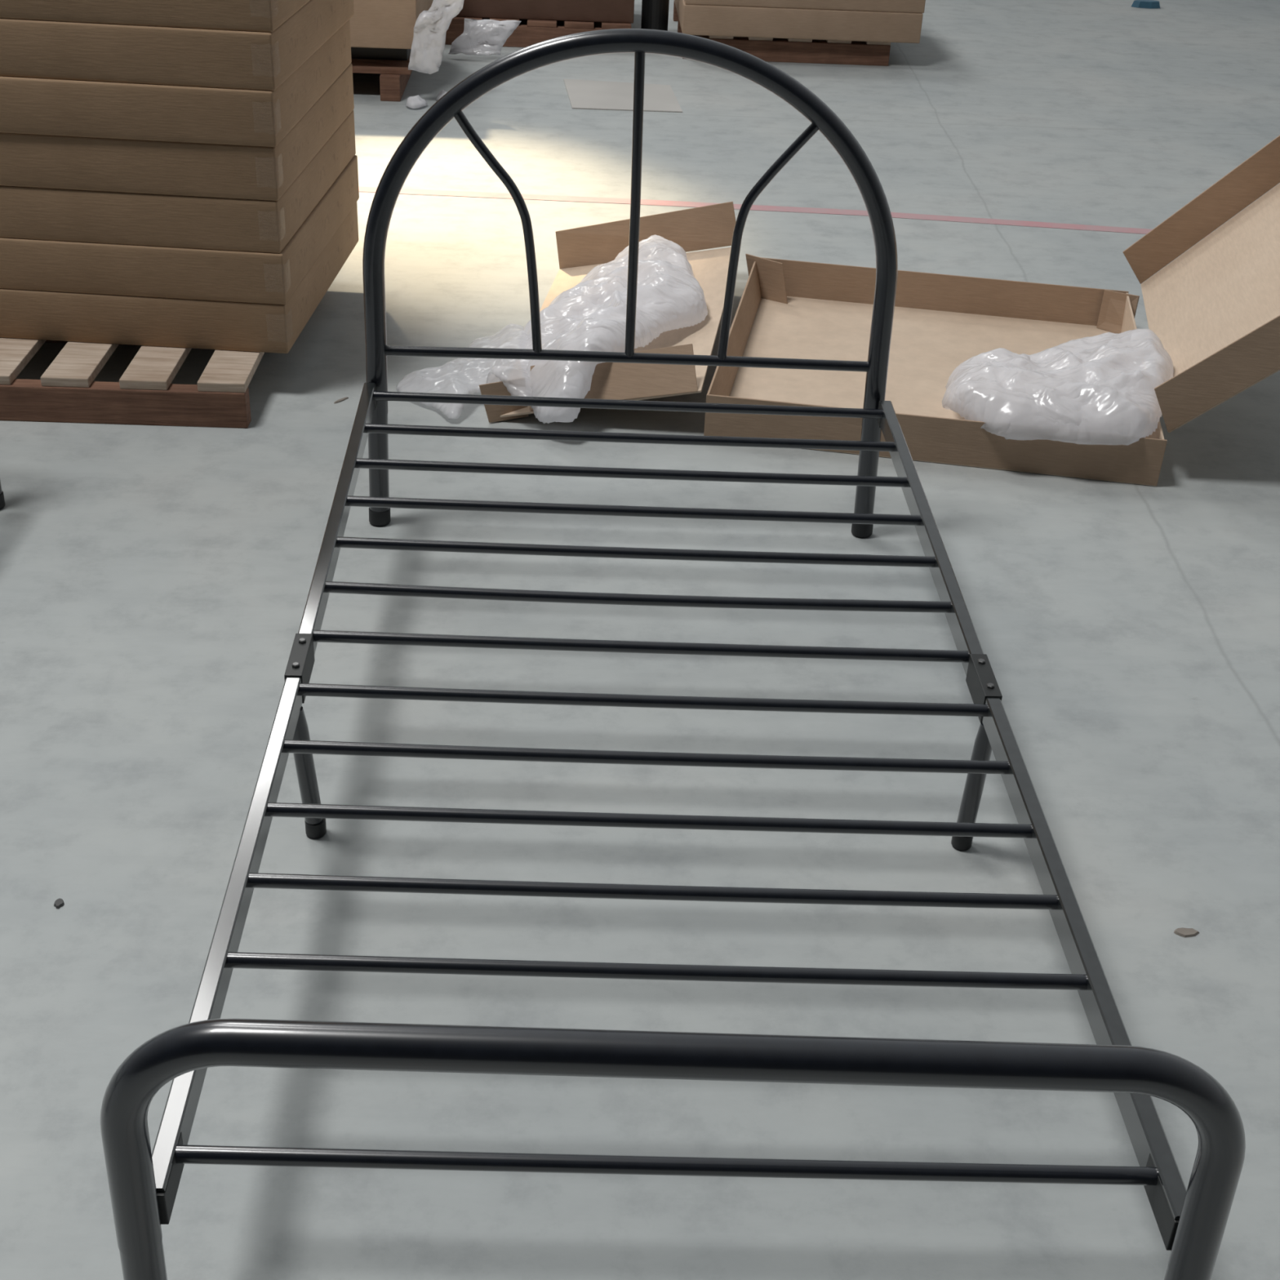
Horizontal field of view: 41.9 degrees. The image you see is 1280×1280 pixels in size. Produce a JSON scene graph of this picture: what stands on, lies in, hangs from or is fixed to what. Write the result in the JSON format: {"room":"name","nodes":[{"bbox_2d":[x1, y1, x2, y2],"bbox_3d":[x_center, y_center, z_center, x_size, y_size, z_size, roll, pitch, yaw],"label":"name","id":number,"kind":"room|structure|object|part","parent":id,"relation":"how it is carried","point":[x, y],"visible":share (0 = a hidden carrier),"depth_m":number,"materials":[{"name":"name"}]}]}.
{"room":"warehouse","nodes":[
{"label":"warehouse","id":0,"kind":"room"},
{"bbox_2d":[0,0,1279,1279],"bbox_3d":[0.378,-2.623,7.278,18.000,0.080,19.000,1,31,-3],"label":"floor","id":1,"kind":"structure","parent":0,"point":[156,580],"depth_m":2.53,"materials":[{"name":"concrete"}]},
{"bbox_2d":[0,480,4,509],"bbox_3d":[-1.596,-0.182,2.100,1.003,0.886,1.918,1,31,-3],"label":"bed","id":2,"kind":"object","parent":1,"relation":"on","point":[2,495],"visible":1,"depth_m":3.09,"materials":[{"name":"black metal"}]},
{"bbox_3d":[-1.195,-0.346,3.048,0.039,0.207,0.050,1,31,-3],"label":"leg","id":3,"kind":"part","parent":2,"relation":"part of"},
{"bbox_2d":[53,898,64,908],"bbox_3d":[-0.749,0.339,2.153,0.013,0.004,0.018,1,31,-3],"label":"lump","id":4,"kind":"object","parent":1,"relation":"on","point":[59,903],"visible":1,"depth_m":2.15,"materials":[{"name":"grey stone"}]},
{"bbox_2d":[0,337,264,428],"bbox_3d":[-1.295,-0.728,3.804,0.963,0.097,0.924,2,31,-2],"label":"wooden pallet","id":5,"kind":"object","parent":1,"relation":"on","point":[67,391],"visible":0.35,"depth_m":3.43,"materials":[{"name":"brown wood"}]},
{"bbox_2d":[0,202,358,353],"bbox_3d":[-1.200,-0.882,3.867,0.957,0.109,0.792,3,31,1],"label":"carton","id":6,"kind":"object","parent":5,"relation":"on","point":[33,314],"visible":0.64,"depth_m":3.53,"materials":[{"name":"beige cardboard"}]},
{"bbox_2d":[0,155,359,304],"bbox_3d":[-1.191,-0.975,3.812,0.957,0.109,0.792,4,31,1],"label":"carton","id":7,"kind":"object","parent":6,"relation":"on","point":[36,264],"visible":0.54,"depth_m":3.48,"materials":[{"name":"beige cardboard"}]},
{"bbox_2d":[0,110,355,253],"bbox_3d":[-1.190,-1.071,3.758,0.957,0.109,0.792,4,31,1],"label":"carton","id":8,"kind":"object","parent":7,"relation":"on","point":[25,212],"visible":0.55,"depth_m":3.42,"materials":[{"name":"beige cardboard"}]},
{"bbox_2d":[0,63,354,200],"bbox_3d":[-1.183,-1.163,3.701,0.957,0.109,0.792,3,31,1],"label":"carton","id":9,"kind":"object","parent":8,"relation":"on","point":[26,160],"visible":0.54,"depth_m":3.37,"materials":[{"name":"beige cardboard"}]},
{"bbox_2d":[0,19,351,146],"bbox_3d":[-1.177,-1.253,3.639,0.957,0.109,0.792,3,31,1],"label":"carton","id":10,"kind":"object","parent":9,"relation":"on","point":[28,105],"visible":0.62,"depth_m":3.30,"materials":[{"name":"beige cardboard"}]},
{"bbox_2d":[0,0,354,90],"bbox_3d":[-1.165,-1.349,3.588,0.957,0.109,0.792,4,31,1],"label":"carton","id":11,"kind":"object","parent":10,"relation":"on","point":[29,48],"visible":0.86,"depth_m":3.25,"materials":[{"name":"beige cardboard"}]},
{"bbox_2d":[0,0,310,32],"bbox_3d":[-1.159,-1.444,3.534,0.957,0.109,0.792,3,31,1],"label":"carton","id":12,"kind":"object","parent":11,"relation":"on","point":[256,15],"visible":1,"depth_m":3.21,"materials":[{"name":"beige cardboard"}]},
{"bbox_2d":[333,396,348,403],"bbox_3d":[-0.642,-0.516,3.592,0.009,0.003,0.044,23,36,30],"label":"scrap","id":13,"kind":"object","parent":1,"relation":"on","point":[346,397],"visible":1,"depth_m":3.59,"materials":[{"name":"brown paper"}]},
{"bbox_2d":[351,53,412,101],"bbox_3d":[-1.264,-2.173,6.215,0.890,0.105,0.870,1,31,-3],"label":"wooden pallet","id":14,"kind":"object","parent":1,"relation":"on","point":[394,77],"visible":0.06,"depth_m":5.87,"materials":[{"name":"brown wood"}]},
{"bbox_2d":[351,47,411,60],"bbox_3d":[-1.252,-2.271,6.209,0.830,0.070,0.640,1,31,-3],"label":"wrapped bundle","id":15,"kind":"object","parent":14,"relation":"on","point":[366,53],"visible":0.12,"depth_m":5.96,"materials":[{"name":"black plastic"}]},
{"bbox_2d":[349,0,433,48],"bbox_3d":[-1.202,-2.442,6.020,0.856,0.420,0.786,1,31,-3],"label":"carton","id":16,"kind":"object","parent":15,"relation":"on","point":[374,24],"visible":0.24,"depth_m":5.77,"materials":[{"name":"brown cardboard"}]},
{"bbox_2d":[408,0,463,74],"bbox_3d":[-0.701,-2.102,5.747,0.199,0.301,0.045,-3,31,-10],"label":"plastic sheet","id":17,"kind":"object","parent":16,"relation":"hanging from","point":[431,26],"visible":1,"depth_m":5.75,"materials":[{"name":"white plastic"}]},
{"bbox_2d":[405,94,427,108],"bbox_3d":[-0.779,-1.876,5.819,0.074,0.036,0.086,1,31,-3],"label":"scrap","id":18,"kind":"object","parent":1,"relation":"on","point":[413,102],"visible":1,"depth_m":5.80,"materials":[{"name":"white plastic"}]},
{"bbox_2d":[435,89,447,100],"bbox_3d":[-0.689,-1.925,5.906,0.065,0.037,0.080,1,31,-3],"label":"scrap","id":19,"kind":"object","parent":1,"relation":"on","point":[442,93],"visible":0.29,"depth_m":5.90,"materials":[{"name":"white plastic"}]},
{"bbox_2d":[448,17,520,55],"bbox_3d":[-0.604,-2.343,6.501,0.283,0.129,0.070,1,31,-3],"label":"plastic sheet","id":20,"kind":"object","parent":1,"relation":"on","point":[481,37],"visible":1,"depth_m":6.50,"materials":[{"name":"white"}]},
{"bbox_2d":[444,17,631,47],"bbox_3d":[-0.490,-2.641,7.064,0.885,0.100,0.802,1,31,-3],"label":"wooden pallet","id":21,"kind":"object","parent":1,"relation":"on","point":[528,32],"visible":0.23,"depth_m":6.72,"materials":[{"name":"brown wood"}]},
{"bbox_2d":[455,0,634,23],"bbox_3d":[-0.484,-2.753,7.042,0.906,0.113,0.806,1,31,-3],"label":"carton","id":22,"kind":"object","parent":21,"relation":"on","point":[588,11],"visible":0.7,"depth_m":6.71,"materials":[{"name":"brown cardboard"}]},
{"bbox_2d":[395,234,707,423],"bbox_3d":[-0.102,-0.748,3.821,0.489,0.198,1.020,20,35,26],"label":"plastic wrap","id":23,"kind":"object","parent":1,"relation":"on","point":[590,315],"visible":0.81,"depth_m":3.66,"materials":[{"name":"white plastic"}]},
{"bbox_2d":[563,79,682,112],"bbox_3d":[-0.068,-1.989,6.100,0.426,0.004,0.445,1,31,-3],"label":"flat board","id":24,"kind":"object","parent":1,"relation":"on","point":[582,94],"visible":1,"depth_m":6.08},
{"bbox_2d":[640,0,669,31],"bbox_3d":[0.063,-2.602,6.895,0.116,0.249,0.116,1,31,-3],"label":"post","id":25,"kind":"object","parent":1,"relation":"on","point":[655,13],"visible":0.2,"depth_m":6.86,"materials":[{"name":"black metal"}]},
{"bbox_2d":[100,28,1245,1279],"bbox_3d":[0.020,-0.136,2.152,1.003,0.886,1.918,1,31,-3],"label":"bed","id":26,"kind":"object","parent":1,"relation":"on","point":[144,1184],"visible":1,"depth_m":1.94,"materials":[{"name":"black metal"}]},
{"bbox_3d":[-0.448,0.613,1.528,0.037,0.182,0.046,1,31,-3],"label":"leg","id":27,"kind":"part","parent":26,"relation":"part of","materials":[{"name":"black metal"}]},
{"bbox_3d":[-0.444,0.269,1.864,0.020,0.046,0.889,1,31,-3],"label":"rail","id":28,"kind":"part","parent":26,"relation":"part of","materials":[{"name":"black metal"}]},
{"bbox_3d":[-0.457,0.037,2.243,0.023,0.046,0.104,1,31,-3],"label":"joint plate","id":29,"kind":"part","parent":26,"relation":"part of","materials":[{"name":"black metal"}]},
{"bbox_3d":[-0.448,0.175,2.248,0.038,0.199,0.025,1,31,-3],"label":"leg","id":30,"kind":"part","parent":26,"relation":"part of","materials":[{"name":"black metal"}]},
{"bbox_3d":[-0.468,-0.201,2.608,0.020,0.073,0.871,1,31,-3],"label":"rail","id":31,"kind":"part","parent":26,"relation":"part of","materials":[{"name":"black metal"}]},
{"bbox_3d":[-0.478,-0.319,3.060,0.039,0.207,0.050,1,31,-3],"label":"leg","id":32,"kind":"part","parent":26,"relation":"part of","materials":[{"name":"black metal"}]},
{"bbox_3d":[0.421,-0.300,3.100,0.039,0.207,0.050,1,31,-3],"label":"leg","id":33,"kind":"part","parent":26,"relation":"part of","materials":[{"name":"black metal"}]},
{"bbox_3d":[0.453,-0.173,2.635,0.020,0.073,0.871,1,31,-3],"label":"rail","id":34,"kind":"part","parent":26,"relation":"part of","materials":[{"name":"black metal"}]},
{"bbox_3d":[0.457,0.197,2.285,0.032,0.198,0.025,1,31,-3],"label":"leg","id":35,"kind":"part","parent":26,"relation":"part of","materials":[{"name":"black metal"}]},
{"bbox_3d":[0.467,0.066,2.270,0.023,0.046,0.104,1,31,-3],"label":"joint plate","id":36,"kind":"part","parent":26,"relation":"part of","materials":[{"name":"black metal"}]},
{"bbox_3d":[0.477,0.299,1.888,0.020,0.046,0.896,1,31,-2],"label":"rail","id":37,"kind":"part","parent":26,"relation":"part of","materials":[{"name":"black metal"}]},
{"bbox_3d":[0.492,0.646,1.548,0.037,0.182,0.046,1,31,-3],"label":"leg","id":38,"kind":"part","parent":26,"relation":"part of","materials":[{"name":"black metal"}]},
{"bbox_2d":[673,2,890,66],"bbox_3d":[0.575,-2.567,7.026,0.832,0.100,0.804,1,31,-3],"label":"wooden pallet","id":39,"kind":"object","parent":1,"relation":"on","point":[767,49],"visible":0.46,"depth_m":6.69,"materials":[{"name":"brown wood"}]},
{"bbox_2d":[674,0,923,43],"bbox_3d":[0.630,-2.632,6.930,0.951,0.113,0.806,1,31,-3],"label":"carton","id":40,"kind":"object","parent":39,"relation":"on","point":[694,20],"visible":0.76,"depth_m":6.59,"materials":[{"name":"brown cardboard"}]},
{"bbox_2d":[684,0,925,13],"bbox_3d":[0.639,-2.732,6.876,0.951,0.113,0.806,1,31,-3],"label":"carton","id":41,"kind":"object","parent":40,"relation":"on","point":[886,6],"visible":1,"depth_m":6.56,"materials":[{"name":"brown cardboard"}]},
{"bbox_2d":[358,186,1211,237],"bbox_3d":[0.360,-1.268,4.933,4.217,0.001,0.110,3,31,1],"label":"floor line","id":42,"kind":"object","parent":1,"relation":"on","point":[368,189],"depth_m":4.94,"materials":[{"name":"red paint"}]},
{"bbox_2d":[479,135,1279,486],"bbox_3d":[0.604,-0.848,3.735,1.820,0.526,1.071,7,31,7],"label":"carton","id":43,"kind":"object","parent":1,"relation":"on","point":[1215,308],"visible":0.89,"depth_m":3.92,"materials":[{"name":"brown cardboard"}]},
{"bbox_3d":[-0.030,-0.740,3.912,0.466,0.097,0.997,5,31,4],"label":"folded lid","id":44,"kind":"part","parent":43,"relation":"part of","materials":[{"name":"brown cardboard"}]},
{"bbox_3d":[0.668,-0.602,3.837,0.928,0.005,0.930,7,31,7],"label":"panel","id":45,"kind":"part","parent":43,"relation":"part of","materials":[{"name":"brown cardboard"}]},
{"bbox_2d":[942,328,1173,445],"bbox_3d":[0.894,-0.573,3.574,0.530,0.161,0.605,1,31,-3],"label":"plastic wrap","id":46,"kind":"object","parent":43,"relation":"on","point":[1099,389],"visible":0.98,"depth_m":3.39,"materials":[{"name":"white plastic"}]},
{"bbox_3d":[1.325,-0.774,3.655,0.360,0.338,0.936,7,31,7],"label":"raised lid","id":47,"kind":"part","parent":43,"relation":"part of","materials":[{"name":"brown cardboard"}]},
{"bbox_2d":[1131,0,1159,8],"bbox_3d":[2.459,-3.090,8.118,0.144,0.030,0.063,1,31,-3],"label":"strip","id":48,"kind":"object","parent":1,"relation":"on","point":[1151,4],"visible":1,"depth_m":8.10,"materials":[{"name":"blue plastic"}]},
{"bbox_2d":[1173,927,1199,937],"bbox_3d":[0.719,0.384,2.196,0.035,0.003,0.017,1,31,-3],"label":"paper scrap","id":49,"kind":"object","parent":1,"relation":"on","point":[1184,932],"visible":1,"depth_m":2.19,"materials":[{"name":"beige paper"}]}
]}

